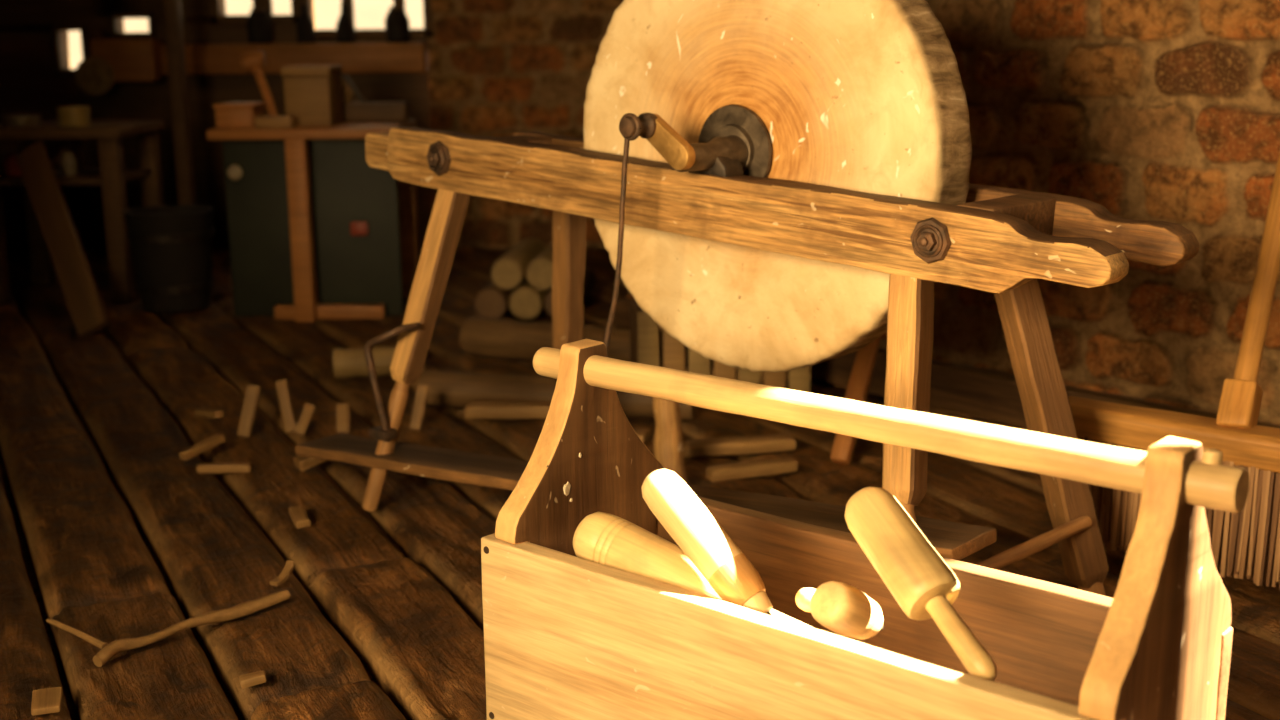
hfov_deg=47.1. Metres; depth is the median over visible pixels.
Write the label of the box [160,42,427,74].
trim
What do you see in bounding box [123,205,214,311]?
bucket
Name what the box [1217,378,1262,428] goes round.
socket
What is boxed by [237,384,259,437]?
scrap
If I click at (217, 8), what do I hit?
window
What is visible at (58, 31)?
window
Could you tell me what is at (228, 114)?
box
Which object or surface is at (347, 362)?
log
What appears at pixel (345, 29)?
bottle
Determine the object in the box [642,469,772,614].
chisel
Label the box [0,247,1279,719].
floor
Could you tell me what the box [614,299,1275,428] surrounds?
baseboard
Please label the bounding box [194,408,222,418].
scrap
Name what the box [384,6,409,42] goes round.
jar
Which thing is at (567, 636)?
toolbox
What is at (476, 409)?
board
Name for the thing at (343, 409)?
scrap
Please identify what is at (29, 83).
wall
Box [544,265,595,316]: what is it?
log
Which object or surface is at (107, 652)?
twig
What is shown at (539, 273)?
log
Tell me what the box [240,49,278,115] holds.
mallet
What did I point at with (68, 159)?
pot
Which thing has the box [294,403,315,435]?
scrap
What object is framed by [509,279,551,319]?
log
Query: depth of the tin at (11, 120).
4.08 m
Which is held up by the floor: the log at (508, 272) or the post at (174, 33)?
the post at (174, 33)
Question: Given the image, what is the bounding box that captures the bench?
[0,120,164,301]
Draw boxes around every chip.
[31,687,61,715]
[240,670,265,687]
[270,561,294,585]
[289,506,310,528]
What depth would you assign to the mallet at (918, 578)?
1.23 m
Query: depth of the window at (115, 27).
4.96 m
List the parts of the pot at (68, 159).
pot lid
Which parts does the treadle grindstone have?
hook plate, leg, leg, connecting rod, crank arm, hub plate, rail, rail, leg, leg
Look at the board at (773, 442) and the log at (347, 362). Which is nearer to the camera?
the board at (773, 442)
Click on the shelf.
(84, 176)
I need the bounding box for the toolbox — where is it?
[481,339,1248,719]
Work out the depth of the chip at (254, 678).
1.64 m
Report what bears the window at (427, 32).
in the wall at (29, 83)
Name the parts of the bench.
leg, leg, leg, leg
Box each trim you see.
[90,38,162,81]
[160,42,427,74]
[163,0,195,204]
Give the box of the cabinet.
[207,119,418,321]
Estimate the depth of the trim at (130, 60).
4.81 m
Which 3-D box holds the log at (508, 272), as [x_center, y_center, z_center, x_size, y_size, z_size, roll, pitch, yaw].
[-0.325,-0.264,3.983,0.089,0.088,0.402,1,12,6]
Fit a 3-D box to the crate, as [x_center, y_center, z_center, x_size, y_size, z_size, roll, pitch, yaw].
[0.154,-0.034,2.972,0.346,0.205,0.230,-2,12,-7]
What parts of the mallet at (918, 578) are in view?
mallet handle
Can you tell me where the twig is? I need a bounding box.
[46,589,290,666]
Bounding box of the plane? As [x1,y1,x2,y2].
[341,75,408,121]
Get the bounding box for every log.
[333,347,423,377]
[418,370,698,419]
[460,316,629,361]
[474,281,523,317]
[490,238,545,289]
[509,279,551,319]
[526,243,552,288]
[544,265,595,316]
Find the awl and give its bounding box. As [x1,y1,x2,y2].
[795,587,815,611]
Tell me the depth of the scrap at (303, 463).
2.47 m
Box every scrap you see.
[179,433,224,459]
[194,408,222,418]
[197,462,252,472]
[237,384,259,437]
[275,379,296,432]
[293,456,325,470]
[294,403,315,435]
[336,403,349,433]
[409,384,429,430]
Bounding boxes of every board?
[465,400,550,418]
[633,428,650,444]
[683,433,795,458]
[706,457,797,481]
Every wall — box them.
[0,0,623,261]
[627,0,1279,427]
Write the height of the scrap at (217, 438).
0.030 m
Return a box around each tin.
[1,114,40,126]
[56,106,90,126]
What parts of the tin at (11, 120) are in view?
tin lid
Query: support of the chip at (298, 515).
on the floor
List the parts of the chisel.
handle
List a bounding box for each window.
[51,25,88,74]
[108,12,155,37]
[209,0,300,24]
[300,0,433,38]
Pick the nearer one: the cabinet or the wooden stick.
the wooden stick
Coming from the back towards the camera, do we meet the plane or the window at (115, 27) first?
the window at (115, 27)
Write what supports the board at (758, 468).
on the floor
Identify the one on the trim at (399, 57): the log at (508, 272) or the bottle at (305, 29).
the bottle at (305, 29)
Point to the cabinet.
(316, 232)
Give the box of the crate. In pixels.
[630,302,810,392]
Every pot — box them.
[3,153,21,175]
[60,148,77,175]
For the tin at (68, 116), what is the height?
0.054 m
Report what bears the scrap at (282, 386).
on the floor
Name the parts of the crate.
crate rail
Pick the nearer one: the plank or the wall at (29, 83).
the plank
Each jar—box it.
[246,7,272,43]
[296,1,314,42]
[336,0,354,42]
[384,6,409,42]
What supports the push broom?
on the floor
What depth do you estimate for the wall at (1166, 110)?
2.49 m
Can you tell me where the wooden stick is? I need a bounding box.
[830,336,881,463]
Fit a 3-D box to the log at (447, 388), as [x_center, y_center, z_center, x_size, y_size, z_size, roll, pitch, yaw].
[-0.161,0.068,2.849,0.552,0.073,0.074,3,13,14]
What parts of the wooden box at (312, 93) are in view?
box lid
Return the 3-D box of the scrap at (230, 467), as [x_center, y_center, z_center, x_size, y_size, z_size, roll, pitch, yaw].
[-0.698,0.181,2.467,0.091,0.015,0.022,-1,12,0]
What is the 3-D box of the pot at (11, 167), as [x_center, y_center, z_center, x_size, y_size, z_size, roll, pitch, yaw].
[-1.770,-0.553,4.144,0.056,0.065,0.056,-1,12,0]
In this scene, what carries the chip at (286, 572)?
on the floor
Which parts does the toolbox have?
carrying handle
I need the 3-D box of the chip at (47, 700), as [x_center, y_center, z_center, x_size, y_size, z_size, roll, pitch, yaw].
[-0.643,0.370,1.591,0.030,0.012,0.046,-5,13,-18]
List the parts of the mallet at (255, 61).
handle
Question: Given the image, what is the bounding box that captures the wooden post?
[653,398,687,482]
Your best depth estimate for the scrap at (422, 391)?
2.73 m
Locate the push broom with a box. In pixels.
[1069,151,1279,588]
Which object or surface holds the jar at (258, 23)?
on the trim at (399, 57)
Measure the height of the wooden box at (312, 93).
0.152 m
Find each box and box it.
[213,102,266,128]
[281,65,342,125]
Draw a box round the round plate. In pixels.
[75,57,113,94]
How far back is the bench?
4.11 m
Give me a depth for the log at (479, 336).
3.29 m
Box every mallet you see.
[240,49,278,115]
[845,487,996,680]
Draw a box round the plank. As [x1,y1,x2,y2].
[16,141,109,336]
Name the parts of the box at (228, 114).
box lid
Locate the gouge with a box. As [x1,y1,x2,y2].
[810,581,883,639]
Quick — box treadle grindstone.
[294,0,1198,595]
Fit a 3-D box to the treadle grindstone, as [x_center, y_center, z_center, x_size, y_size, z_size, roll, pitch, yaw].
[0.067,-0.143,2.014,1.290,0.874,0.450,10,16,40]
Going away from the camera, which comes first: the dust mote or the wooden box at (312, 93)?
the dust mote
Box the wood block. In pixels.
[254,116,294,128]
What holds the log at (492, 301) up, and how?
on the floor
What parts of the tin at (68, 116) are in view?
tin lid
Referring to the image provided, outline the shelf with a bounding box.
[0,168,150,185]
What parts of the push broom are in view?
broom handle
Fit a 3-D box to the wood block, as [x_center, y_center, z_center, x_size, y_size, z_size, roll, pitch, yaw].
[-0.927,-0.604,3.725,0.095,0.030,0.040,-1,12,0]

